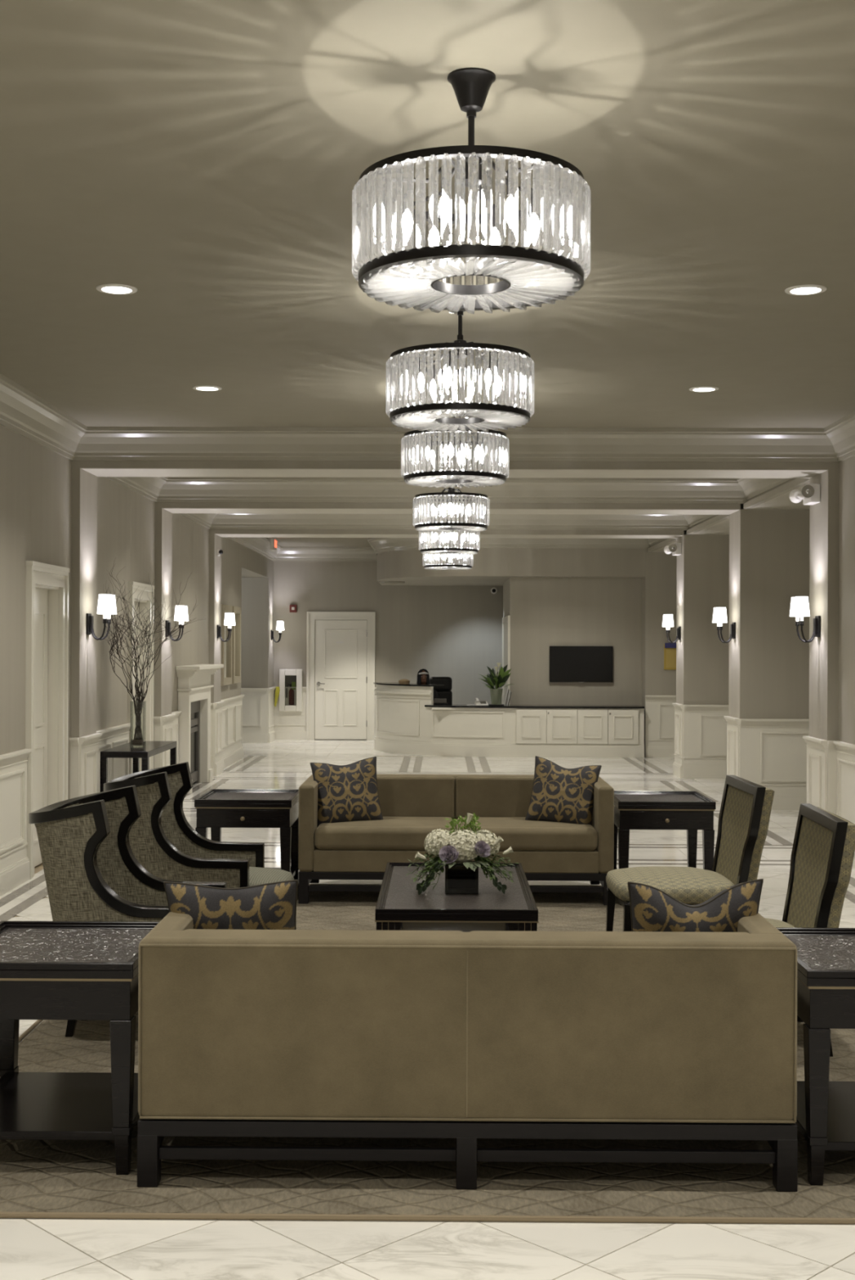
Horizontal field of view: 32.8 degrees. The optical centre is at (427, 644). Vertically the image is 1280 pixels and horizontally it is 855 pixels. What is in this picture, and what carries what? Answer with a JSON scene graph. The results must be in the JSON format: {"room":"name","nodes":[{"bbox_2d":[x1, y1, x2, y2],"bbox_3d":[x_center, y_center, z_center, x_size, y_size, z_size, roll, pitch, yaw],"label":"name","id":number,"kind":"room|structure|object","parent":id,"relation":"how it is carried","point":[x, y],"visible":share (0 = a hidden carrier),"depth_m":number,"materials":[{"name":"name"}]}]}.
{"room":"hotel lobby","nodes":[
{"label":"hotel lobby","id":0,"kind":"room"},
{"bbox_2d":[0,425,273,799],"bbox_3d":[-3.234,-0.025,9.832,0.500,3.527,33.600,0,0,1],"label":"wall","id":1,"kind":"structure","parent":0,"point":[36,480],"depth_m":13.54,"materials":[{"name":"paint"}]},
{"bbox_2d":[0,748,31,896],"bbox_3d":[-3.040,1.256,1.890,0.052,0.968,17.720,0,0,1],"label":"trim","id":2,"kind":"structure","parent":1,"relation":"attached to","point":[15,864],"depth_m":10.40,"materials":[{"name":"beige paint"}]},
{"bbox_2d":[25,560,69,879],"bbox_3d":[-3.006,0.559,11.290,0.172,2.360,1.068,0,0,1],"label":"door","id":3,"kind":"structure","parent":1,"relation":"in","point":[46,623],"depth_m":11.53,"materials":[{"name":"beige paint"}]},
{"bbox_2d":[69,737,79,799],"bbox_3d":[-2.931,1.256,12.053,0.070,0.968,0.052,0,0,1],"label":"trim","id":4,"kind":"structure","parent":1,"relation":"attached to","point":[74,741],"depth_m":12.06,"materials":[{"name":"beige paint"}]},
{"bbox_2d":[71,460,97,737],"bbox_3d":[-2.924,-0.024,12.379,0.070,3.527,0.600,0,0,1],"label":"trim","id":5,"kind":"structure","parent":1,"relation":"attached to","point":[84,484],"depth_m":12.20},
{"bbox_2d":[79,733,102,796],"bbox_3d":[-2.867,1.256,12.379,0.052,0.968,0.606,0,0,1],"label":"trim","id":6,"kind":"structure","parent":1,"relation":"attached to","point":[88,744],"depth_m":12.33,"materials":[{"name":"beige paint"}]},
{"bbox_2d":[85,594,116,639],"bbox_3d":[-2.772,-0.231,12.348,0.230,0.388,0.282,0,0,1],"label":"wall sconce","id":7,"kind":"object","parent":1,"relation":"attached to","point":[106,602],"visible":1,"depth_m":12.28,"materials":[{"name":"fabric"}]},
{"bbox_2d":[96,723,130,792],"bbox_3d":[-2.927,1.256,13.464,0.052,0.968,1.570,0,0,1],"label":"trim","id":8,"kind":"structure","parent":1,"relation":"attached to","point":[114,736],"depth_m":13.59,"materials":[{"name":"beige paint"}]},
{"bbox_2d":[127,581,154,774],"bbox_3d":[-2.971,0.560,14.790,0.172,2.360,1.068,0,0,1],"label":"door","id":9,"kind":"structure","parent":1,"relation":"in","point":[139,588],"depth_m":15.17,"materials":[{"name":"beige paint"}]},
{"bbox_2d":[154,502,172,716],"bbox_3d":[-2.889,-0.024,15.909,0.070,3.527,0.600,0,0,1],"label":"trim","id":10,"kind":"structure","parent":1,"relation":"attached to","point":[163,518],"depth_m":15.70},
{"bbox_2d":[160,713,176,767],"bbox_3d":[-2.833,1.256,15.908,0.052,0.968,0.606,0,0,1],"label":"trim","id":11,"kind":"structure","parent":1,"relation":"attached to","point":[166,721],"depth_m":15.80,"materials":[{"name":"beige paint"}]},
{"bbox_2d":[165,605,188,641],"bbox_3d":[-2.738,-0.231,15.878,0.230,0.388,0.282,0,0,1],"label":"wall sconce","id":12,"kind":"object","parent":1,"relation":"attached to","point":[181,610],"visible":0.84,"depth_m":15.80,"materials":[{"name":"fabric"}]},
{"bbox_2d":[208,528,221,702],"bbox_3d":[-2.854,-0.024,19.529,0.069,3.527,0.600,0,0,1],"label":"trim","id":13,"kind":"structure","parent":1,"relation":"attached to","point":[215,540],"depth_m":19.30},
{"bbox_2d":[213,701,224,776],"bbox_3d":[-2.797,1.256,19.528,0.052,0.968,0.606,0,0,1],"label":"trim","id":14,"kind":"structure","parent":1,"relation":"attached to","point":[218,762],"depth_m":19.43,"materials":[{"name":"beige paint"}]},
{"bbox_2d":[221,604,232,685],"bbox_3d":[-2.848,0.005,20.554,0.058,1.130,0.850,0,0,1],"label":"wall mirror","id":15,"kind":"object","parent":1,"relation":"attached to","point":[226,646],"visible":0.8,"depth_m":20.60,"materials":[{"name":"beige mirror"}]},
{"bbox_2d":[224,612,228,677],"bbox_3d":[-2.868,0.005,20.554,0.018,0.930,0.650,0,0,1],"label":"mirror glass","id":16,"kind":"object","parent":15,"relation":"attached to","point":[226,643],"depth_m":20.68,"materials":[{"name":"white"}]},
{"bbox_2d":[220,694,244,768],"bbox_3d":[-2.852,1.256,21.079,0.052,0.968,2.500,0,0,1],"label":"trim","id":17,"kind":"structure","parent":1,"relation":"attached to","point":[232,709],"depth_m":21.23,"materials":[{"name":"beige paint"}]},
{"bbox_2d":[231,606,240,684],"bbox_3d":[-2.838,0.005,21.504,0.058,1.130,0.750,0,0,1],"label":"wall mirror","id":18,"kind":"object","parent":1,"relation":"attached to","point":[236,660],"visible":0.75,"depth_m":21.66,"materials":[{"name":"beige mirror"}]},
{"bbox_2d":[240,688,267,742],"bbox_3d":[-3.133,1.255,25.756,0.599,0.968,0.052,0,0,1],"label":"trim","id":19,"kind":"structure","parent":1,"relation":"attached to","point":[255,700],"depth_m":25.76,"materials":[{"name":"beige paint"}]},
{"bbox_2d":[267,686,275,742],"bbox_3d":[-2.802,1.256,26.204,0.052,0.968,0.850,0,0,1],"label":"trim","id":20,"kind":"structure","parent":1,"relation":"attached to","point":[271,733],"depth_m":26.07,"materials":[{"name":"beige paint"}]},
{"bbox_2d":[0,373,854,462],"bbox_3d":[0.131,-1.648,2.524,6.360,0.257,19.050,0,0,1],"label":"trim","id":21,"kind":"structure","parent":1,"relation":"attached to","point":[23,412],"depth_m":11.96,"materials":[{"name":"beige paint"}]},
{"bbox_2d":[178,513,717,530],"bbox_3d":[0.279,-1.647,17.688,6.360,0.257,3.020,0,0,1],"label":"trim","id":22,"kind":"structure","parent":1,"relation":"attached to","point":[210,521],"depth_m":19.14,"materials":[{"name":"beige paint"}]},
{"bbox_2d":[105,476,795,503],"bbox_3d":[0.244,-1.648,14.113,6.360,0.257,2.930,0,0,1],"label":"trim","id":23,"kind":"structure","parent":1,"relation":"attached to","point":[157,489],"depth_m":15.50,"materials":[{"name":"beige paint"}]},
{"bbox_2d":[0,0,854,546],"bbox_3d":[0.963,-1.874,9.791,8.880,0.200,33.600,0,0,1],"label":"ceiling","id":24,"kind":"structure","parent":0,"point":[205,158],"depth_m":5.76,"materials":[{"name":"paint"}]},
{"bbox_2d":[95,284,137,294],"bbox_3d":[-1.556,-1.778,7.276,0.204,0.007,0.204,0,0,1],"label":"recessed light","id":25,"kind":"object","parent":24,"relation":"in","point":[115,289],"visible":1,"depth_m":7.27,"materials":[{"name":"white plastic"}]},
{"bbox_2d":[422,554,473,569],"bbox_3d":[0.301,-1.442,21.298,0.744,0.667,0.744,0,0,-37],"label":"crystal chandelier","id":26,"kind":"object","parent":24,"relation":"hanging from","point":[430,562],"visible":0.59,"depth_m":21.04,"materials":[{"name":"glass"}]},
{"bbox_2d":[418,519,479,555],"bbox_3d":[0.266,-1.443,17.698,0.744,0.667,0.744,0,0,-29],"label":"crystal chandelier","id":27,"kind":"object","parent":24,"relation":"hanging from","point":[464,543],"visible":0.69,"depth_m":17.43,"materials":[{"name":"glass"}]},
{"bbox_2d":[412,487,489,533],"bbox_3d":[0.230,-1.443,14.098,0.744,0.667,0.744,0,0,-22],"label":"crystal chandelier","id":28,"kind":"object","parent":24,"relation":"hanging from","point":[473,515],"visible":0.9,"depth_m":13.81,"materials":[{"name":"glass"}]},
{"bbox_2d":[400,417,509,488],"bbox_3d":[0.190,-1.443,9.998,0.744,0.667,0.744,0,0,-14],"label":"crystal chandelier","id":29,"kind":"object","parent":24,"relation":"hanging from","point":[425,461],"visible":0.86,"depth_m":9.73,"materials":[{"name":"glass"}]},
{"bbox_2d":[385,310,534,432],"bbox_3d":[0.164,-1.443,7.288,0.744,0.667,0.744,0,0,-7],"label":"crystal chandelier","id":30,"kind":"object","parent":24,"relation":"hanging from","point":[455,393],"visible":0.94,"depth_m":7.02,"materials":[{"name":"glass"}]},
{"bbox_2d":[351,67,590,314],"bbox_3d":[0.136,-1.443,4.549,0.744,0.667,0.744,0,0,1],"label":"crystal chandelier","id":31,"kind":"object","parent":24,"relation":"hanging from","point":[393,263],"visible":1,"depth_m":4.31,"materials":[{"name":"glass"}]},
{"bbox_2d":[784,284,826,295],"bbox_3d":[1.884,-1.766,7.242,0.204,0.007,0.204,0,0,1],"label":"recessed light","id":32,"kind":"object","parent":24,"relation":"in","point":[799,290],"visible":1,"depth_m":7.24,"materials":[{"name":"white plastic"}]},
{"bbox_2d":[0,739,854,1279],"bbox_3d":[0.090,1.850,9.800,13.000,0.200,34.200,0,0,1],"label":"floor","id":33,"kind":"structure","parent":0,"point":[31,1248],"depth_m":4.28,"materials":[{"name":"beige tile"}]},
{"bbox_2d":[100,741,176,791],"bbox_3d":[-2.663,1.341,13.477,0.420,0.800,1.400,0,0,1],"label":"console table","id":34,"kind":"object","parent":33,"relation":"on","point":[151,748],"visible":0.44,"depth_m":12.97,"materials":[{"name":"brown wood"}]},
{"bbox_2d":[102,562,205,746],"bbox_3d":[-2.468,0.070,13.302,0.896,1.742,1.116,0,0,1],"label":"vase","id":35,"kind":"object","parent":34,"relation":"on","point":[139,740],"visible":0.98,"depth_m":13.36,"materials":[{"name":"clear glass"}]},
{"bbox_2d":[175,664,223,794],"bbox_3d":[-2.942,0.995,17.740,0.635,1.490,1.860,0,0,1],"label":"fireplace","id":36,"kind":"object","parent":33,"relation":"on","point":[194,686],"visible":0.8,"depth_m":17.91,"materials":[{"name":"beige paint"}]},
{"bbox_2d":[175,664,223,670],"bbox_3d":[-2.764,0.273,17.738,0.283,0.045,1.860,0,0,1],"label":"mantel shelf","id":37,"kind":"object","parent":36,"relation":"attached to","point":[194,667],"depth_m":17.23,"materials":[{"name":"beige paint"}]},
{"bbox_2d":[0,884,854,1224],"bbox_3d":[0.151,1.742,7.462,3.886,0.017,6.123,0,0,1],"label":"area rug","id":38,"kind":"object","parent":33,"relation":"on","point":[39,1178],"visible":0.13,"depth_m":4.72,"materials":[{"name":"carpet"}]},
{"bbox_2d":[0,920,159,1174],"bbox_3d":[-1.280,1.385,5.103,0.650,0.695,0.740,0,0,1],"label":"end table","id":39,"kind":"object","parent":38,"relation":"on","point":[50,970],"visible":0.73,"depth_m":4.84,"materials":[{"name":"brown wood"}]},
{"bbox_2d":[0,1071,139,1140],"bbox_3d":[-1.281,1.610,5.093,0.590,0.029,0.660,0,0,1],"label":"shelf","id":40,"kind":"object","parent":39,"relation":"attached to","point":[34,1105],"depth_m":5.01,"materials":[{"name":"brown wood"}]},
{"bbox_2d":[0,920,159,978],"bbox_3d":[-1.279,1.062,5.093,0.650,0.050,0.720,0,0,1],"label":"tabletop","id":41,"kind":"object","parent":39,"relation":"on","point":[29,949],"depth_m":5.05,"materials":[{"name":"black stone"}]},
{"bbox_2d":[28,785,226,1036],"bbox_3d":[-1.267,1.201,6.563,1.014,1.063,0.714,0,0,1],"label":"armchair","id":42,"kind":"object","parent":38,"relation":"on","point":[92,873],"visible":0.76,"depth_m":6.25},
{"bbox_2d":[103,761,293,888],"bbox_3d":[-1.244,1.201,7.942,1.014,1.063,0.714,0,0,1],"label":"armchair","id":43,"kind":"object","parent":38,"relation":"on","point":[162,839],"visible":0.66,"depth_m":7.61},
{"bbox_2d":[194,789,298,879],"bbox_3d":[-1.231,1.385,10.063,0.650,0.695,0.740,0,0,1],"label":"end table","id":44,"kind":"object","parent":38,"relation":"on","point":[216,809],"visible":0.59,"depth_m":9.72,"materials":[{"name":"brown wood"}]},
{"bbox_2d":[194,789,298,807],"bbox_3d":[-1.230,1.063,10.072,0.650,0.050,0.720,0,0,1],"label":"tabletop","id":45,"kind":"object","parent":44,"relation":"on","point":[212,797],"depth_m":9.98,"materials":[{"name":"brown wood"}]},
{"bbox_2d":[297,773,613,905],"bbox_3d":[0.195,1.342,10.158,2.110,0.792,0.928,0,0,1],"label":"velvet sofa","id":46,"kind":"object","parent":38,"relation":"on","point":[413,806],"visible":0.67,"depth_m":9.72,"materials":[{"name":"beige fabric"}]},
{"bbox_2d":[310,756,382,826],"bbox_3d":[-0.559,1.023,10.073,0.502,0.483,0.225,0,0,-8],"label":"throw pillow","id":47,"kind":"object","parent":46,"relation":"on","point":[345,793],"visible":0.94,"depth_m":10.01,"materials":[{"name":"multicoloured fabric"}]},
{"bbox_2d":[314,816,454,849],"bbox_3d":[-0.281,1.300,10.041,0.946,0.153,0.685,0,0,1],"label":"seat cushion","id":48,"kind":"object","parent":46,"relation":"on","point":[390,833],"depth_m":9.71,"materials":[{"name":"beige fabric"}]},
{"bbox_2d":[376,776,454,818],"bbox_3d":[-0.275,1.099,10.491,0.942,0.301,0.165,0,0,1],"label":"cushion","id":49,"kind":"object","parent":46,"relation":"on","point":[398,796],"depth_m":10.41,"materials":[{"name":"beige fabric"}]},
{"bbox_2d":[455,776,533,818],"bbox_3d":[0.673,1.102,10.481,0.942,0.301,0.165,0,0,1],"label":"cushion","id":50,"kind":"object","parent":46,"relation":"on","point":[482,796],"depth_m":10.40,"materials":[{"name":"beige fabric"}]},
{"bbox_2d":[455,817,597,850],"bbox_3d":[0.669,1.304,10.031,0.946,0.153,0.685,0,0,1],"label":"seat cushion","id":51,"kind":"object","parent":46,"relation":"on","point":[518,833],"depth_m":9.70,"materials":[{"name":"beige fabric"}]},
{"bbox_2d":[524,755,601,825],"bbox_3d":[0.941,1.028,10.058,0.516,0.498,0.225,0,0,10],"label":"throw pillow","id":52,"kind":"object","parent":46,"relation":"on","point":[559,793],"visible":0.96,"depth_m":9.99,"materials":[{"name":"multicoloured fabric"}]},
{"bbox_2d":[374,862,538,932],"bbox_3d":[0.150,1.519,7.899,0.804,0.437,1.544,0,0,1],"label":"coffee table","id":53,"kind":"object","parent":38,"relation":"on","point":[399,906],"visible":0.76,"depth_m":7.53,"materials":[{"name":"brown wood"}]},
{"bbox_2d":[400,922,509,932],"bbox_3d":[0.150,1.625,7.899,0.620,0.025,1.360,0,0,1],"label":"shelf","id":54,"kind":"object","parent":53,"relation":"attached to","point":[462,926],"depth_m":8.31,"materials":[{"name":"brown wood"}]},
{"bbox_2d":[405,813,518,894],"bbox_3d":[0.186,1.108,7.750,0.607,0.421,0.377,0,0,1],"label":"flower arrangement","id":55,"kind":"object","parent":53,"relation":"on","point":[460,846],"visible":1,"depth_m":7.66,"materials":[{"name":"white plant"}]},
{"bbox_2d":[137,911,797,1191],"bbox_3d":[0.130,1.341,5.090,2.110,0.792,0.928,0,0,1],"label":"velvet sofa","id":56,"kind":"object","parent":38,"relation":"on","point":[466,1037],"visible":0.95,"depth_m":4.63,"materials":[{"name":"beige fabric"}]},
{"bbox_2d":[163,879,297,929],"bbox_3d":[-0.688,1.058,5.189,0.481,0.464,0.229,0,0,2],"label":"throw pillow","id":57,"kind":"object","parent":56,"relation":"on","point":[272,905],"visible":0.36,"depth_m":5.09,"materials":[{"name":"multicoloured fabric"}]},
{"bbox_2d":[184,928,462,932],"bbox_3d":[-0.346,1.098,4.766,0.942,0.301,0.165,0,0,1],"label":"cushion","id":58,"kind":"object","parent":56,"relation":"on","point":[188,930],"depth_m":4.81,"materials":[{"name":"beige fabric"}]},
{"bbox_2d":[470,930,748,933],"bbox_3d":[0.602,1.102,4.757,0.942,0.301,0.165,0,0,1],"label":"cushion","id":59,"kind":"object","parent":56,"relation":"on","point":[473,931],"depth_m":4.80,"materials":[{"name":"beige fabric"}]},
{"bbox_2d":[626,878,763,932],"bbox_3d":[0.947,1.054,5.175,0.488,0.468,0.223,0,0,1],"label":"throw pillow","id":60,"kind":"object","parent":56,"relation":"on","point":[651,909],"visible":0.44,"depth_m":5.08,"materials":[{"name":"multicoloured fabric"}]},
{"bbox_2d":[613,791,715,905],"bbox_3d":[1.599,1.395,10.035,0.650,0.695,0.740,0,0,1],"label":"end table","id":61,"kind":"object","parent":38,"relation":"on","point":[691,811],"visible":0.59,"depth_m":9.69,"materials":[{"name":"brown wood"}]},
{"bbox_2d":[613,791,715,809],"bbox_3d":[1.600,1.073,10.045,0.650,0.050,0.720,0,0,1],"label":"tabletop","id":62,"kind":"object","parent":61,"relation":"on","point":[623,800],"depth_m":9.91,"materials":[{"name":"brown wood"}]},
{"bbox_2d":[605,774,774,931],"bbox_3d":[1.406,1.242,7.918,0.825,1.000,0.732,0,0,-1],"label":"chair","id":63,"kind":"object","parent":38,"relation":"on","point":[745,808],"visible":0.73,"depth_m":7.75,"materials":[{"name":"fabric"}]},
{"bbox_2d":[764,803,854,1056],"bbox_3d":[1.427,1.242,6.455,0.825,1.000,0.732,0,0,2],"label":"chair","id":64,"kind":"object","parent":38,"relation":"on","point":[823,849],"visible":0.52,"depth_m":6.35,"materials":[{"name":"fabric"}]},
{"bbox_2d":[775,927,854,1185],"bbox_3d":[1.544,1.395,5.025,0.650,0.695,0.740,0,0,1],"label":"end table","id":65,"kind":"object","parent":38,"relation":"on","point":[825,1116],"visible":0.61,"depth_m":4.69,"materials":[{"name":"brown wood"}]},
{"bbox_2d":[775,927,854,986],"bbox_3d":[1.546,1.072,5.015,0.650,0.050,0.720,0,0,1],"label":"tabletop","id":66,"kind":"object","parent":65,"relation":"on","point":[825,957],"depth_m":4.99,"materials":[{"name":"black stone"}]},
{"bbox_2d":[795,1080,854,1151],"bbox_3d":[1.544,1.620,5.015,0.590,0.029,0.660,0,0,1],"label":"shelf","id":67,"kind":"object","parent":65,"relation":"attached to","point":[841,1097],"depth_m":4.92,"materials":[{"name":"brown wood"}]},
{"bbox_2d":[429,676,452,704],"bbox_3d":[0.250,1.151,24.633,0.644,1.200,0.635,0,0,-8],"label":"office chair","id":68,"kind":"object","parent":33,"relation":"on","point":[444,691],"visible":0.18,"depth_m":24.80,"materials":[{"name":"black leather"}]},
{"bbox_2d":[373,682,644,757],"bbox_3d":[1.103,1.196,23.173,4.658,1.115,1.471,0,0,19],"label":"reception desk","id":69,"kind":"object","parent":33,"relation":"on","point":[408,721],"visible":0.99,"depth_m":22.69,"materials":[{"name":"beige paint"}]},
{"bbox_2d":[373,682,444,686],"bbox_3d":[-0.375,0.646,23.711,0.645,0.025,1.856,0,0,-31],"label":"countertop","id":70,"kind":"structure","parent":69,"relation":"on","point":[378,683],"depth_m":23.21,"materials":[{"name":"black stone"}]},
{"bbox_2d":[479,662,511,705],"bbox_3d":[1.087,0.623,22.945,0.591,0.670,0.573,0,0,1],"label":"potted plant","id":71,"kind":"object","parent":69,"relation":"on","point":[492,678],"visible":1,"depth_m":22.91,"materials":[{"name":"green plant"}]},
{"bbox_2d":[424,704,644,708],"bbox_3d":[1.669,0.974,23.015,3.427,0.028,0.742,0,0,1],"label":"countertop","id":72,"kind":"structure","parent":69,"relation":"on","point":[434,705],"depth_m":22.66,"materials":[{"name":"black stone"}]},
{"bbox_2d":[273,551,658,739],"bbox_3d":[1.122,-0.010,26.690,8.880,3.527,0.200,0,0,1],"label":"wall","id":73,"kind":"structure","parent":0,"point":[455,633],"depth_m":26.61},
{"bbox_2d":[274,686,306,739],"bbox_3d":[-2.519,1.257,26.600,0.610,0.968,0.052,0,0,1],"label":"trim","id":74,"kind":"structure","parent":73,"relation":"attached to","point":[288,725],"depth_m":26.61,"materials":[{"name":"beige paint"}]},
{"bbox_2d":[279,669,302,711],"bbox_3d":[-2.502,0.836,26.595,0.420,0.770,0.059,0,0,1],"label":"fire extinguisher cabinet","id":75,"kind":"object","parent":73,"relation":"attached to","point":[287,677],"visible":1,"depth_m":26.57,"materials":[{"name":"beige paint"}]},
{"bbox_2d":[306,611,374,740],"bbox_3d":[-1.587,0.572,26.573,1.250,2.345,0.087,0,0,1],"label":"door","id":76,"kind":"structure","parent":73,"relation":"in","point":[344,708],"depth_m":26.59,"materials":[{"name":"beige paint"}]},
{"bbox_2d":[377,547,647,586],"bbox_3d":[1.337,-1.424,24.698,4.380,0.697,3.780,0,0,1],"label":"wall","id":77,"kind":"structure","parent":0,"point":[492,566],"depth_m":22.81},
{"bbox_2d":[226,537,666,561],"bbox_3d":[0.333,-1.647,23.198,6.360,0.257,6.800,0,0,1],"label":"trim","id":78,"kind":"structure","parent":77,"relation":"attached to","point":[261,545],"depth_m":23.40,"materials":[{"name":"beige paint"}]},
{"bbox_2d":[502,577,641,705],"bbox_3d":[3.235,0.156,24.520,3.810,3.210,2.699,0,0,1],"label":"wall","id":79,"kind":"structure","parent":0,"point":[544,612],"depth_m":23.18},
{"bbox_2d":[502,615,510,704],"bbox_3d":[1.308,0.645,24.288,0.035,2.220,2.200,0,0,1],"label":"trim","id":80,"kind":"structure","parent":79,"relation":"attached to","point":[505,620],"depth_m":23.97,"materials":[{"name":"beige paint"}]},
{"bbox_2d":[549,645,613,683],"bbox_3d":[2.446,0.317,23.144,1.010,0.587,0.057,0,0,1],"label":"television","id":81,"kind":"object","parent":79,"relation":"attached to","point":[567,664],"visible":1,"depth_m":23.12,"materials":[{"name":"black glass"}]},
{"bbox_2d":[641,551,676,756],"bbox_3d":[4.271,0.160,23.059,1.710,3.210,0.600,0,0,1],"label":"wall","id":82,"kind":"structure","parent":0,"point":[659,582],"depth_m":22.77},
{"bbox_2d":[644,695,675,757],"bbox_3d":[4.264,1.281,22.733,1.710,0.968,0.052,0,0,1],"label":"trim","id":83,"kind":"structure","parent":82,"relation":"attached to","point":[659,709],"depth_m":22.75,"materials":[{"name":"beige paint"}]},
{"bbox_2d":[663,643,675,669],"bbox_3d":[3.842,0.183,22.745,0.280,0.420,0.034,0,0,1],"label":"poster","id":84,"kind":"object","parent":82,"relation":"attached to","point":[669,649],"visible":0.56,"depth_m":22.74,"materials":[{"name":"yellow paper"}]},
{"bbox_2d":[675,534,728,705],"bbox_3d":[4.236,0.160,19.459,1.710,3.210,0.600,0,0,1],"label":"wall","id":85,"kind":"structure","parent":0,"point":[702,584],"depth_m":19.16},
{"bbox_2d":[215,533,683,538],"bbox_3d":[0.286,-1.456,19.498,6.192,0.006,0.592,0,0,1],"label":"trim","id":86,"kind":"structure","parent":85,"relation":"attached to","point":[301,535],"depth_m":19.46,"materials":[{"name":"beige paint"}]},
{"bbox_2d":[214,528,684,534],"bbox_3d":[0.287,-1.617,19.498,6.200,0.317,0.600,0,0,1],"label":"trim","id":87,"kind":"structure","parent":85,"relation":"attached to","point":[216,531],"depth_m":19.19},
{"bbox_2d":[662,613,680,643],"bbox_3d":[3.265,-0.210,19.439,0.230,0.388,0.282,0,0,1],"label":"wall sconce","id":88,"kind":"object","parent":85,"relation":"attached to","point":[668,621],"visible":1,"depth_m":19.36,"materials":[{"name":"fabric"}]},
{"bbox_2d":[671,702,683,777],"bbox_3d":[3.351,1.278,19.468,0.052,0.968,0.606,0,0,1],"label":"trim","id":89,"kind":"structure","parent":85,"relation":"attached to","point":[677,766],"depth_m":19.40,"materials":[{"name":"beige paint"}]},
{"bbox_2d":[683,704,728,778],"bbox_3d":[4.228,1.281,19.133,1.710,0.968,0.052,0,0,1],"label":"trim","id":90,"kind":"structure","parent":85,"relation":"attached to","point":[704,726],"depth_m":19.15,"materials":[{"name":"beige paint"}]},
{"bbox_2d":[685,515,728,534],"bbox_3d":[3.429,-1.478,17.657,0.060,0.060,3.019,0,0,1],"label":"trim","id":91,"kind":"structure","parent":85,"relation":"attached to","point":[718,518],"depth_m":17.75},
{"bbox_2d":[653,482,809,552],"bbox_3d":[4.266,-1.604,17.384,1.620,0.317,10.750,0,0,1],"label":"ceiling","id":92,"kind":"structure","parent":0,"point":[783,501],"depth_m":15.41,"materials":[{"name":"beige paint"}]},
{"bbox_2d":[728,509,809,719],"bbox_3d":[4.200,0.160,15.839,1.710,3.210,0.600,0,0,1],"label":"wall","id":93,"kind":"structure","parent":0,"point":[768,677],"depth_m":15.55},
{"bbox_2d":[162,507,739,515],"bbox_3d":[0.251,-1.456,15.878,6.192,0.006,0.592,0,0,1],"label":"trim","id":94,"kind":"structure","parent":93,"relation":"attached to","point":[174,510],"depth_m":15.81,"materials":[{"name":"beige paint"}]},
{"bbox_2d":[161,502,740,509],"bbox_3d":[0.251,-1.618,15.878,6.200,0.317,0.600,0,0,1],"label":"trim","id":95,"kind":"structure","parent":93,"relation":"attached to","point":[164,504],"depth_m":15.57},
{"bbox_2d":[711,607,735,643],"bbox_3d":[3.230,-0.210,15.819,0.230,0.388,0.282,0,0,1],"label":"wall sconce","id":96,"kind":"object","parent":93,"relation":"attached to","point":[719,615],"visible":1,"depth_m":15.74,"materials":[{"name":"fabric"}]},
{"bbox_2d":[724,715,739,777],"bbox_3d":[3.315,1.278,15.848,0.052,0.968,0.606,0,0,1],"label":"trim","id":97,"kind":"structure","parent":93,"relation":"attached to","point":[732,723],"depth_m":15.78,"materials":[{"name":"beige paint"}]},
{"bbox_2d":[739,719,808,809],"bbox_3d":[4.193,1.281,15.514,1.710,0.968,0.052,0,0,1],"label":"trim","id":98,"kind":"structure","parent":93,"relation":"attached to","point":[773,752],"depth_m":15.52,"materials":[{"name":"beige paint"}]},
{"bbox_2d":[742,478,809,509],"bbox_3d":[3.393,-1.478,14.083,0.060,0.060,2.930,0,0,1],"label":"trim","id":99,"kind":"structure","parent":93,"relation":"attached to","point":[797,482],"depth_m":14.05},
{"bbox_2d":[808,469,839,740],"bbox_3d":[4.165,0.160,12.310,1.710,3.210,0.600,0,0,1],"label":"wall","id":100,"kind":"structure","parent":0,"point":[824,515],"depth_m":12.12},
{"bbox_2d":[80,467,826,478],"bbox_3d":[0.216,-1.456,12.348,6.192,0.006,0.592,0,0,1],"label":"trim","id":101,"kind":"structure","parent":100,"relation":"attached to","point":[98,472],"depth_m":12.33,"materials":[{"name":"beige paint"}]},
{"bbox_2d":[80,460,827,469],"bbox_3d":[0.217,-1.618,12.349,6.200,0.317,0.600,0,0,1],"label":"trim","id":102,"kind":"structure","parent":100,"relation":"attached to","point":[83,464],"depth_m":12.04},
{"bbox_2d":[788,483,820,505],"bbox_3d":[3.220,-1.279,12.369,0.189,0.160,0.429,0,0,1],"label":"emergency light","id":103,"kind":"object","parent":100,"relation":"attached to","point":[810,494],"visible":1,"depth_m":12.25,"materials":[{"name":"white plastic"}]},
{"bbox_2d":[789,596,820,642],"bbox_3d":[3.195,-0.210,12.289,0.230,0.388,0.282,0,0,1],"label":"wall sconce","id":104,"kind":"object","parent":100,"relation":"attached to","point":[799,606],"visible":1,"depth_m":12.22,"materials":[{"name":"fabric"}]},
{"bbox_2d":[802,736,826,810],"bbox_3d":[3.280,1.278,12.318,0.052,0.968,0.606,0,0,1],"label":"trim","id":105,"kind":"structure","parent":100,"relation":"attached to","point":[816,748],"depth_m":12.27,"materials":[{"name":"beige paint"}]},
{"bbox_2d":[826,740,835,814],"bbox_3d":[3.348,1.278,11.992,0.090,0.968,0.052,0,0,1],"label":"trim","id":106,"kind":"structure","parent":100,"relation":"attached to","point":[831,749],"depth_m":12.00,"materials":[{"name":"beige paint"}]},
{"bbox_2d":[837,455,854,744],"bbox_3d":[4.205,0.001,2.484,1.800,3.527,19.050,0,0,1],"label":"wall","id":107,"kind":"structure","parent":0,"point":[846,725],"depth_m":11.75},
{"bbox_2d":[832,740,854,869],"bbox_3d":[3.274,1.277,2.493,0.052,0.968,19.050,0,0,1],"label":"trim","id":108,"kind":"structure","parent":107,"relation":"attached to","point":[845,752],"depth_m":11.71,"materials":[{"name":"beige paint"}]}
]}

